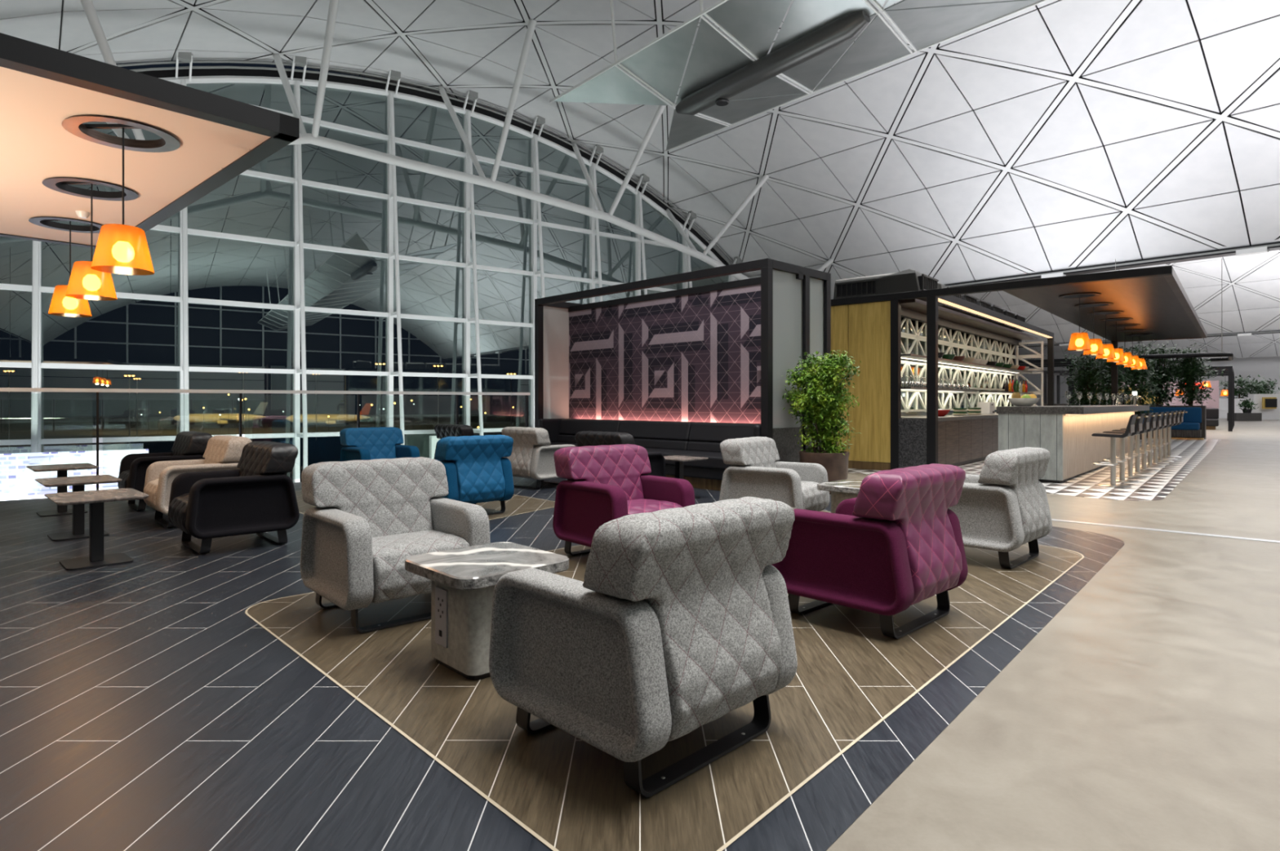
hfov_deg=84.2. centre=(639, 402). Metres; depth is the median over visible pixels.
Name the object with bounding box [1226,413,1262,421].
planter box
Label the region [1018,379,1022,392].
bottle
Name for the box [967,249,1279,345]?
ceiling
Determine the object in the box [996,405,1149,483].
bar counter
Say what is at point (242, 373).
lamp
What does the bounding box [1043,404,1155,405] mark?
countertop
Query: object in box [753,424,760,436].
cushion
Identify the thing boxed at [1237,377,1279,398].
tree
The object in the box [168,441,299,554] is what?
lounge chair
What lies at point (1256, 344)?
ceiling
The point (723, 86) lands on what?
skylight
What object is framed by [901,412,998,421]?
countertop
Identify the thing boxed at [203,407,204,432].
light
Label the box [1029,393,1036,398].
fruit
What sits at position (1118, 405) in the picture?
runner
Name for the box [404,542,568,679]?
side table
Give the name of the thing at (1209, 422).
seat cushion
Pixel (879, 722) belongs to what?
trim
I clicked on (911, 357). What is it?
display shelf
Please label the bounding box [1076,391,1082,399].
wine glass
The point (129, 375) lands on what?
lamp
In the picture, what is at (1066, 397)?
wine glass
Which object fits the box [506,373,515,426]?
lamp
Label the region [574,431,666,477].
lounge chair
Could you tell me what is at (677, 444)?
lumbar cushion
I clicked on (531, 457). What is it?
lounge chair
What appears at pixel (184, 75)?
window
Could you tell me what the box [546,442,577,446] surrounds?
seat cushion
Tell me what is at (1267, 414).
wall
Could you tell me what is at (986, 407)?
storage box
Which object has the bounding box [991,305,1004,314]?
grille
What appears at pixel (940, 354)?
bowl
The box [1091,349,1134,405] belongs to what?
potted tree
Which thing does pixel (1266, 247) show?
trim
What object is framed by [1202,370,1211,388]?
pendant lamp
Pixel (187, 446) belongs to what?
lounge chair
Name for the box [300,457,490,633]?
lounge chair
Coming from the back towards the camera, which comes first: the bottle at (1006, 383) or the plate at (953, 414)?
the bottle at (1006, 383)
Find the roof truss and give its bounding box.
[80,0,833,279]
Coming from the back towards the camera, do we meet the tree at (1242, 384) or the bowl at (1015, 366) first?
the tree at (1242, 384)
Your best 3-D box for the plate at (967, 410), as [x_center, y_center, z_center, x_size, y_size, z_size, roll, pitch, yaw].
[6.816,0.161,14.429,0.256,0.035,0.256,0,0,0]
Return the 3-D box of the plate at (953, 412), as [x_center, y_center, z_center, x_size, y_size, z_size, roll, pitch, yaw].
[6.193,0.197,13.698,0.256,0.035,0.256,0,0,0]
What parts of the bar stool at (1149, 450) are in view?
plate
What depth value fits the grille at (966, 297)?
14.37 m
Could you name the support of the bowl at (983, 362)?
on the display shelf at (911, 357)
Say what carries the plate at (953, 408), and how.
on the plate at (954, 411)
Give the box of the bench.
[1142,405,1226,440]
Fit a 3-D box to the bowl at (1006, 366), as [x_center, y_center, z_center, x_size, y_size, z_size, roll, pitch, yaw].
[8.911,-0.870,17.200,0.270,0.120,0.270,0,0,40]
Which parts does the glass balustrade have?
post, post, handrail, post, glass panel, post, post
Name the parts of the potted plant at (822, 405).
stem, pot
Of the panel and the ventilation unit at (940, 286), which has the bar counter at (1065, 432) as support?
the panel
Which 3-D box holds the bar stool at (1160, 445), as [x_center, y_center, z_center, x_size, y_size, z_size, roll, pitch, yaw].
[10.186,0.654,13.789,0.523,0.985,0.430,0,0,42]
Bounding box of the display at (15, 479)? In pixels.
[0,448,148,501]
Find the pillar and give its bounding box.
[429,435,439,459]
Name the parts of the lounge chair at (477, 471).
panel, sled leg, panel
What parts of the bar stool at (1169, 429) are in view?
plate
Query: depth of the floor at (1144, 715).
2.64 m
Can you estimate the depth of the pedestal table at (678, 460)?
8.46 m
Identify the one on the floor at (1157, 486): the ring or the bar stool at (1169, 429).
the bar stool at (1169, 429)
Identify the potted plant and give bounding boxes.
[782,349,862,494]
[1238,398,1258,413]
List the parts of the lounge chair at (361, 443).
panel, panel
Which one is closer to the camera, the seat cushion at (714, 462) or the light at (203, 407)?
the seat cushion at (714, 462)
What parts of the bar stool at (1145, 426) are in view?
plate, plate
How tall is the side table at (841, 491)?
0.455 m
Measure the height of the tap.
0.330 m
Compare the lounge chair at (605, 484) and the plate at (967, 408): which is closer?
the lounge chair at (605, 484)
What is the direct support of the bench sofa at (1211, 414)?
on the floor at (1144, 715)
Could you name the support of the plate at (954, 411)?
on the plate at (953, 412)
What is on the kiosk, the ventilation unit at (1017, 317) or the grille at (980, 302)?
the ventilation unit at (1017, 317)
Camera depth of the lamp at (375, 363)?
149.90 m
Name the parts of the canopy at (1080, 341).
lamp shade, cord, cord, pendant lamp, lamp shade, bar canopy, pendant lamp, lamp shade, cord, post, pendant lamp, lamp shade, cord, pendant lamp, pendant lamp, lamp shade, cord, pendant lamp, lamp shade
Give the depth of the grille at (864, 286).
12.66 m
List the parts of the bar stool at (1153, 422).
plate, plate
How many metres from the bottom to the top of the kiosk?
2.970 m
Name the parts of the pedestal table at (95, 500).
foot plate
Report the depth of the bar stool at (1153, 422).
11.44 m
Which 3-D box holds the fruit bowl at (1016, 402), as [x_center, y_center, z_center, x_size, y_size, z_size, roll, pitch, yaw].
[5.707,-0.003,10.531,0.430,0.125,0.430,0,0,0]
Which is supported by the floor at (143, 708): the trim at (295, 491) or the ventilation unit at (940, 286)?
the trim at (295, 491)
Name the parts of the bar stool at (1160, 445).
plate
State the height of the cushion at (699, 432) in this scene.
0.270 m
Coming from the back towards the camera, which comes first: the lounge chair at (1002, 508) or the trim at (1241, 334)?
the trim at (1241, 334)
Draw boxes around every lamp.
[3,369,14,450]
[124,374,135,449]
[133,377,141,436]
[242,373,244,434]
[315,374,316,440]
[374,362,385,427]
[433,364,443,424]
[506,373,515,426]
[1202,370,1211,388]
[1220,390,1227,395]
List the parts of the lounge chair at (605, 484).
sled leg, panel, backrest, seat, panel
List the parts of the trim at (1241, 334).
clip plate, clip plate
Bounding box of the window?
[0,52,745,483]
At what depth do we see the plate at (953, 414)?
13.59 m
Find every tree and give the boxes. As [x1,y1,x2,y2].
[1060,349,1121,405]
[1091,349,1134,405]
[1118,341,1174,439]
[1137,342,1183,405]
[1163,342,1225,405]
[1218,374,1266,398]
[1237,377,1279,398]
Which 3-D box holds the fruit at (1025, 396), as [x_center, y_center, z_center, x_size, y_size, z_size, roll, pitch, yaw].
[5.685,-0.067,10.416,0.124,0.138,0.124,0,0,0]
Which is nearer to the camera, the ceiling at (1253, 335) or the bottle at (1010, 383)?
the bottle at (1010, 383)
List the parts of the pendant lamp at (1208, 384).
lamp shade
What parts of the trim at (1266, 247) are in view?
clip plate, clip plate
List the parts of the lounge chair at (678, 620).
sled leg, panel, backrest, sled leg, panel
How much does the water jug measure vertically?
0.260 m
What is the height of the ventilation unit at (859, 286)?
0.460 m
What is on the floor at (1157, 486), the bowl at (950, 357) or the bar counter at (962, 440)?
the bar counter at (962, 440)
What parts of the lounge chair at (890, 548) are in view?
sled leg, panel, panel, backrest, sled leg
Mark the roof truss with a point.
(314, 139)
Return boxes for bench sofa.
[537,418,760,491]
[1205,408,1218,430]
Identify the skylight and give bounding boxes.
[549,0,1048,151]
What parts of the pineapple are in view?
crown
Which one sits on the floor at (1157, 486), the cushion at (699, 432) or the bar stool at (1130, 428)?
the bar stool at (1130, 428)
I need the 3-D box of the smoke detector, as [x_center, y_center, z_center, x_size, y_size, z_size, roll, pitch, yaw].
[-5.030,-1.695,6.390,0.110,0.050,0.110,0,0,0]
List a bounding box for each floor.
[0,476,1124,850]
[6,418,1279,850]
[848,438,1221,501]
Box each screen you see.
[901,317,1043,413]
[1096,380,1218,408]
[1262,397,1276,408]
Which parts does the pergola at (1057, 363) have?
post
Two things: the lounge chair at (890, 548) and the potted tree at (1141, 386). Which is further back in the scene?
the potted tree at (1141, 386)
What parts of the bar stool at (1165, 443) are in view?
plate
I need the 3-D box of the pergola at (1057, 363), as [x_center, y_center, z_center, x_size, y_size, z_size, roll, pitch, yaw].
[13.341,-0.125,24.809,3.730,2.550,3.130,0,0,40]
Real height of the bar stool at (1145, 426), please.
0.985 m
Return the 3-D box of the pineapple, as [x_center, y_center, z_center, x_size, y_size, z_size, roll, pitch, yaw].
[5.651,-0.163,10.638,0.127,0.366,0.133,0,0,-33]
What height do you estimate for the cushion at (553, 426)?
0.425 m
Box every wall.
[534,257,831,462]
[1015,356,1279,406]
[1217,398,1248,418]
[1248,394,1279,420]
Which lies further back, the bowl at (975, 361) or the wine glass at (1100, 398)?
the bowl at (975, 361)
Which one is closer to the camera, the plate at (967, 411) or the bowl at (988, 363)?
the plate at (967, 411)
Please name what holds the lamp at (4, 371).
on the ground
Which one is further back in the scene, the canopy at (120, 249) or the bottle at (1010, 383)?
the bottle at (1010, 383)
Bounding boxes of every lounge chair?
[117,431,212,511]
[143,435,251,528]
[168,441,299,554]
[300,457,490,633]
[339,426,419,462]
[433,424,474,459]
[435,435,514,515]
[488,496,797,797]
[501,426,575,488]
[552,444,695,555]
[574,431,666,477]
[719,436,830,511]
[771,463,968,639]
[948,447,1052,568]
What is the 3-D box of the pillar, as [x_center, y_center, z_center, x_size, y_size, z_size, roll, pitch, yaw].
[-6.414,3.370,23.485,1.100,4.560,0.200,0,0,-37]
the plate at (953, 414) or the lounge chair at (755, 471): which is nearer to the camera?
the lounge chair at (755, 471)
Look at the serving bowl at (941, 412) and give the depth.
12.69 m
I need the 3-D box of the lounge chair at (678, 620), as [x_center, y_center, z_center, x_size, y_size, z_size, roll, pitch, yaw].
[0.013,0.738,2.472,0.782,0.808,0.813,0,0,-45]
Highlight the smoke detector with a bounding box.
[75,210,90,218]
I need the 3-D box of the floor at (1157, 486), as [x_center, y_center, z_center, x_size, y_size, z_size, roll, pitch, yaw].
[10.068,1.159,16.595,5.196,0.023,18.333,0,0,40]
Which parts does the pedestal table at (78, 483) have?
foot plate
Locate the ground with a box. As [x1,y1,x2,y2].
[0,414,530,482]
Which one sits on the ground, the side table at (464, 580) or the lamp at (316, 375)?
the lamp at (316, 375)
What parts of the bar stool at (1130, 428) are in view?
plate, plate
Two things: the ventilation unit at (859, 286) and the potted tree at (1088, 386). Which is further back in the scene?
the potted tree at (1088, 386)
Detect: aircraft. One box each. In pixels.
[173,402,267,424]
[286,403,372,424]
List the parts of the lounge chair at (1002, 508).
panel, panel, backrest, sled leg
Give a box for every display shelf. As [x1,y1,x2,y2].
[901,354,1031,373]
[901,386,979,392]
[978,391,1031,394]
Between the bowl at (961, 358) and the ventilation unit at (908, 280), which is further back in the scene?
the bowl at (961, 358)
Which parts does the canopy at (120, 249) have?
pendant lamp, lamp shade, cord, pendant lamp, lamp shade, cord, lamp shade, cord, ceiling canopy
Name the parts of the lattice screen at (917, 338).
lattice panel, lattice panel, lattice panel, lattice panel, lattice panel, lattice panel, lattice panel, lattice panel, lattice panel, lattice panel, lattice panel, lattice panel, lattice panel, lattice panel, lattice panel, lattice panel, lattice panel, lattice panel, lattice panel, lattice panel, lattice panel, lattice panel, lattice panel, lattice panel, lattice panel, lattice panel, lattice panel, lattice panel, lattice panel, lattice panel, lattice panel, lattice panel, lattice panel, lattice panel, lattice panel, lattice panel, panel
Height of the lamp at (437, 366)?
18.700 m
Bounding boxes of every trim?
[244,511,1084,850]
[294,490,554,519]
[944,241,1279,287]
[1015,330,1279,347]
[1051,519,1279,543]
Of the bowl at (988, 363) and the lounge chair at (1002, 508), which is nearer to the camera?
the lounge chair at (1002, 508)
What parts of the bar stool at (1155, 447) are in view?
plate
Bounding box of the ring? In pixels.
[1115,257,1233,363]
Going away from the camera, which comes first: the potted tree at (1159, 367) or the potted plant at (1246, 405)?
the potted tree at (1159, 367)
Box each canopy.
[0,32,299,317]
[1003,266,1207,405]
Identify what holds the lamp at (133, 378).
on the ground
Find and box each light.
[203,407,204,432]
[370,404,373,427]
[393,402,395,426]
[410,400,413,437]
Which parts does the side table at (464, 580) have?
socket plate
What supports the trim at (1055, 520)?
on the floor at (1144, 715)
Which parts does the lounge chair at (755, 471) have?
backrest, panel, panel, seat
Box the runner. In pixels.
[1075,404,1133,406]
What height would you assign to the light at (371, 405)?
9.844 m
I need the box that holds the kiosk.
[831,265,1172,471]
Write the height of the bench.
1.800 m
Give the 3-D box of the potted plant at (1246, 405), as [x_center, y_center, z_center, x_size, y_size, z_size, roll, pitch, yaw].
[38.143,0.179,44.330,1.016,0.942,0.983,0,0,-20]
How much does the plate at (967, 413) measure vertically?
0.035 m
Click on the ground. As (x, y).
(325, 449)
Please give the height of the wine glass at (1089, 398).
0.238 m
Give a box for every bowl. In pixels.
[937,352,944,358]
[937,408,950,416]
[942,354,955,359]
[952,355,964,361]
[962,357,974,362]
[971,359,982,364]
[978,360,988,364]
[986,361,997,366]
[994,362,1004,367]
[1002,364,1013,368]
[1007,398,1039,406]
[1009,364,1019,369]
[1017,366,1026,370]
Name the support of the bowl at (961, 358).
on the display shelf at (911, 357)
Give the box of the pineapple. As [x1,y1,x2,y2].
[1011,380,1021,398]
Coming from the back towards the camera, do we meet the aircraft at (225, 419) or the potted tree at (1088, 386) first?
the aircraft at (225, 419)
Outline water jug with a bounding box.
[1115,393,1127,405]
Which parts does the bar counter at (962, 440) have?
cabinet door, cabinet door, cabinet door, cabinet door, cabinet door, cabinet door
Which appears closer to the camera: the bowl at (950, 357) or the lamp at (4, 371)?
the bowl at (950, 357)
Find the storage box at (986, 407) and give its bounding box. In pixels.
[977,402,994,413]
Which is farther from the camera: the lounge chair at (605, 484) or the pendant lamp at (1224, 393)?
the pendant lamp at (1224, 393)
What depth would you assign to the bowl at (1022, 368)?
18.14 m
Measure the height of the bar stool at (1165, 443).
0.985 m
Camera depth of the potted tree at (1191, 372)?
22.47 m
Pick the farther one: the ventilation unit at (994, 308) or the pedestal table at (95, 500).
the ventilation unit at (994, 308)
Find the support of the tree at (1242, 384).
on the floor at (1144, 715)
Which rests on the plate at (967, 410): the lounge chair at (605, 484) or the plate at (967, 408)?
the plate at (967, 408)
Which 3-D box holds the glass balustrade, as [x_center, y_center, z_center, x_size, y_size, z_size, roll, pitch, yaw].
[-9.068,0.489,6.934,17.900,1.322,0.075,0,0,-37]
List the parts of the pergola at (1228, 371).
post, post, post, post, post, post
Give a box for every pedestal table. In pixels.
[26,463,98,516]
[35,475,121,541]
[44,488,148,570]
[663,455,708,499]
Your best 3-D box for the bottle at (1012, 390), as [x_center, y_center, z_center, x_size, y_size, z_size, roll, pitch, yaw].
[9.213,-0.422,17.478,0.076,0.325,0.074,0,0,0]
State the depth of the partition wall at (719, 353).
10.73 m
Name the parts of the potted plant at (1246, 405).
pot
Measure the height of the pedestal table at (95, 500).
0.484 m
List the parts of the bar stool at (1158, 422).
plate, plate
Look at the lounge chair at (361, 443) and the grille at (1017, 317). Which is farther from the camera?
the grille at (1017, 317)
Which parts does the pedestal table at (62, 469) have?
foot plate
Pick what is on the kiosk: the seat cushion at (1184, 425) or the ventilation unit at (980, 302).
the ventilation unit at (980, 302)
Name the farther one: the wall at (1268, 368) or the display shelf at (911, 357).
the wall at (1268, 368)
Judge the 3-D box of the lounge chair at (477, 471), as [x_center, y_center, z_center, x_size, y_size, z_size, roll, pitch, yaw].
[-1.842,0.738,7.322,0.813,0.808,0.782,0,0,44]
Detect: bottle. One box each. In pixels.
[1004,378,1008,391]
[1008,378,1011,391]
[1011,378,1013,391]
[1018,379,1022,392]
[1022,380,1025,392]
[1025,380,1027,392]
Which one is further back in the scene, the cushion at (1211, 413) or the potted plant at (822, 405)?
the cushion at (1211, 413)
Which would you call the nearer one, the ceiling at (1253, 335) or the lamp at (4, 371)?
the ceiling at (1253, 335)
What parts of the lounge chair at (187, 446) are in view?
seat, sled leg, panel, panel, backrest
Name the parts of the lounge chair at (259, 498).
seat, sled leg, panel, panel, backrest, sled leg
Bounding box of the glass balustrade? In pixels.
[0,387,530,497]
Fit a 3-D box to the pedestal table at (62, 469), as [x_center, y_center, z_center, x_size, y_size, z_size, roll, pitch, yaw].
[-6.000,0.904,7.350,0.660,0.484,0.520,0,0,44]
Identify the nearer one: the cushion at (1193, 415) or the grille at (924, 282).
the grille at (924, 282)
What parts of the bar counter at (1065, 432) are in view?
panel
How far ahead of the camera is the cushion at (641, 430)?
10.87 m
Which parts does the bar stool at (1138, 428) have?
plate, plate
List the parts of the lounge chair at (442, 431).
backrest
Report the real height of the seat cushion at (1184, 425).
0.220 m
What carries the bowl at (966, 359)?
on the display shelf at (911, 357)
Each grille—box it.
[835,277,888,298]
[917,274,938,290]
[960,293,977,304]
[977,299,991,310]
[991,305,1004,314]
[1003,310,1015,318]
[1014,314,1026,322]
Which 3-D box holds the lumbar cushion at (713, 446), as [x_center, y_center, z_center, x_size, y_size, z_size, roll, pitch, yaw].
[1.308,0.637,9.888,0.264,0.145,1.532,0,0,-44]
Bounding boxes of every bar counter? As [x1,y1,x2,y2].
[877,412,998,466]
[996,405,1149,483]
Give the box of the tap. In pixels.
[1132,391,1141,404]
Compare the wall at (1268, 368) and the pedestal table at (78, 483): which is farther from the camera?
the wall at (1268, 368)
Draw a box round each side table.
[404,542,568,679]
[817,480,862,513]
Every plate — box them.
[952,408,967,409]
[952,409,967,412]
[952,412,967,413]
[952,413,967,415]
[967,408,981,409]
[967,409,981,411]
[967,411,981,413]
[967,413,981,414]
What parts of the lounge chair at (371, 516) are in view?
sled leg, panel, backrest, sled leg, seat, panel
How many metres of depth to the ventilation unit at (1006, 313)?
16.84 m
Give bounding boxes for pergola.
[1015,358,1089,404]
[1043,366,1234,431]
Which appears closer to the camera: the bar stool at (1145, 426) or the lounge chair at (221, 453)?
the lounge chair at (221, 453)
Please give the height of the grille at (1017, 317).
0.280 m
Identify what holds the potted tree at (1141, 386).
on the floor at (1157, 486)
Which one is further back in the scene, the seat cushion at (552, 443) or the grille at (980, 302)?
the grille at (980, 302)
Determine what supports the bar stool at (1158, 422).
on the floor at (1157, 486)
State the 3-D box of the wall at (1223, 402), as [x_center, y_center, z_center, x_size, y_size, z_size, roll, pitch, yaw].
[44.010,0.425,52.132,5.000,1.450,0.400,0,0,-8]
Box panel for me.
[1062,411,1134,479]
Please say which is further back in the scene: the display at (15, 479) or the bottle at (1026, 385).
the bottle at (1026, 385)
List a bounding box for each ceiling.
[0,0,1279,299]
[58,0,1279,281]
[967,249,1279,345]
[1015,333,1279,363]
[1015,334,1279,359]
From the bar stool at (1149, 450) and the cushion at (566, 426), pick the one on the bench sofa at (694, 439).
the cushion at (566, 426)
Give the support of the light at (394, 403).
on the ground
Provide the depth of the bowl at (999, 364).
16.52 m
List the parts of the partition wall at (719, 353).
post, ribbed glass panel, pattern panel, post, ribbed glass panel, kick panel, post, ribbed glass panel, post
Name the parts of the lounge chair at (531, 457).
backrest, sled leg, panel, sled leg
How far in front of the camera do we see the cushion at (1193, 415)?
22.28 m
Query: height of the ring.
3.265 m
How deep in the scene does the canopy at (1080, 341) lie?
12.91 m
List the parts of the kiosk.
door, door, post, granite panel, post, glass, post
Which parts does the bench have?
seat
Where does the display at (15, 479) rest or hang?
on the floor
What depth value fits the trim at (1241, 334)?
47.16 m
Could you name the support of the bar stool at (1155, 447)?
on the floor at (1157, 486)
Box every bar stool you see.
[1091,414,1140,488]
[1102,413,1148,483]
[1111,413,1155,478]
[1120,413,1160,475]
[1127,412,1166,471]
[1133,412,1171,467]
[1140,411,1176,465]
[1146,411,1180,462]
[1152,410,1183,459]
[1157,410,1186,457]
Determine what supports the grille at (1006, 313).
attached to the ventilation unit at (1006, 313)
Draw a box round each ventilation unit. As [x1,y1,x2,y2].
[833,272,895,299]
[875,269,938,302]
[937,283,960,311]
[955,293,977,315]
[971,296,991,320]
[986,303,1004,324]
[999,306,1015,328]
[1009,313,1026,332]
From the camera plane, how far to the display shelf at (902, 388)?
13.13 m
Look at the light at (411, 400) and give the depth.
205.29 m
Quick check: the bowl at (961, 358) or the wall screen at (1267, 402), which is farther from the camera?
the wall screen at (1267, 402)
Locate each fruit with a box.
[1022,393,1031,398]
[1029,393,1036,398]
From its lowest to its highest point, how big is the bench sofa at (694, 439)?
0.865 m
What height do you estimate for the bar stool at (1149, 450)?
0.985 m
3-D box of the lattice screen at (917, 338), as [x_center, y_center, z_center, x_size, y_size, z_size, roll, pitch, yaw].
[7.338,-0.696,15.230,0.688,1.827,9.030,0,0,40]
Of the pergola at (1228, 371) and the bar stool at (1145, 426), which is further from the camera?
the pergola at (1228, 371)
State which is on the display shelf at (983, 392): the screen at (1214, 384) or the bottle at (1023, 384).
the bottle at (1023, 384)
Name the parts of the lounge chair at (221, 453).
seat, sled leg, panel, panel, backrest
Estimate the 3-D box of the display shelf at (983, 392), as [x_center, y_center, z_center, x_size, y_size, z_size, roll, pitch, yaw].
[8.993,-0.241,17.328,0.380,0.038,3.450,0,0,40]
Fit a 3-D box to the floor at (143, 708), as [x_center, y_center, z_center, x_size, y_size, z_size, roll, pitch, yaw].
[-5.731,1.158,2.284,21.016,0.024,11.589,0,0,-37]
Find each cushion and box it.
[537,418,562,442]
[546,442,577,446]
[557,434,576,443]
[559,418,622,435]
[617,420,694,440]
[633,438,692,450]
[644,448,684,453]
[661,450,731,470]
[687,440,721,453]
[688,422,760,442]
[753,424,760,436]
[1142,407,1201,423]
[1142,422,1199,430]
[1205,408,1218,418]
[1205,418,1218,426]
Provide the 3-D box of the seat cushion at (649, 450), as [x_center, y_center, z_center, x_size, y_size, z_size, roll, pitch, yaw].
[-0.072,0.780,10.692,0.710,0.160,1.532,0,0,-44]
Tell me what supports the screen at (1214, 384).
attached to the pergola at (1228, 371)
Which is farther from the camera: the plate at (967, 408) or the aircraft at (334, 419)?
the aircraft at (334, 419)
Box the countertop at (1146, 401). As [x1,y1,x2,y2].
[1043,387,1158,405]
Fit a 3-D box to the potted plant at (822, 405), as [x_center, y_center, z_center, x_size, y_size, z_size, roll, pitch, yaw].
[2.279,0.233,9.073,0.960,1.834,0.957,0,0,-26]
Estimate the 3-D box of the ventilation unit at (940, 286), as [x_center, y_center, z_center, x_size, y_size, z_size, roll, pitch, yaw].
[5.760,-2.050,13.875,0.810,0.460,0.950,0,0,40]
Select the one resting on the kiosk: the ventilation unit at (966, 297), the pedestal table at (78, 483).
the ventilation unit at (966, 297)
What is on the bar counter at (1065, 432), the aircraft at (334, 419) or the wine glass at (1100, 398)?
the wine glass at (1100, 398)
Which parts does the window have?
post, post, post, post, arch rail, post, post, post, post, post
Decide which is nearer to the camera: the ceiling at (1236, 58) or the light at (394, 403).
the ceiling at (1236, 58)
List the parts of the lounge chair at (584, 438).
backrest, panel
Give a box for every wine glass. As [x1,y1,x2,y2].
[1065,391,1071,406]
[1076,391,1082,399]
[1087,392,1093,405]
[1097,392,1102,405]
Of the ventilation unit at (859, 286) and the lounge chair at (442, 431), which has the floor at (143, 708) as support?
the lounge chair at (442, 431)

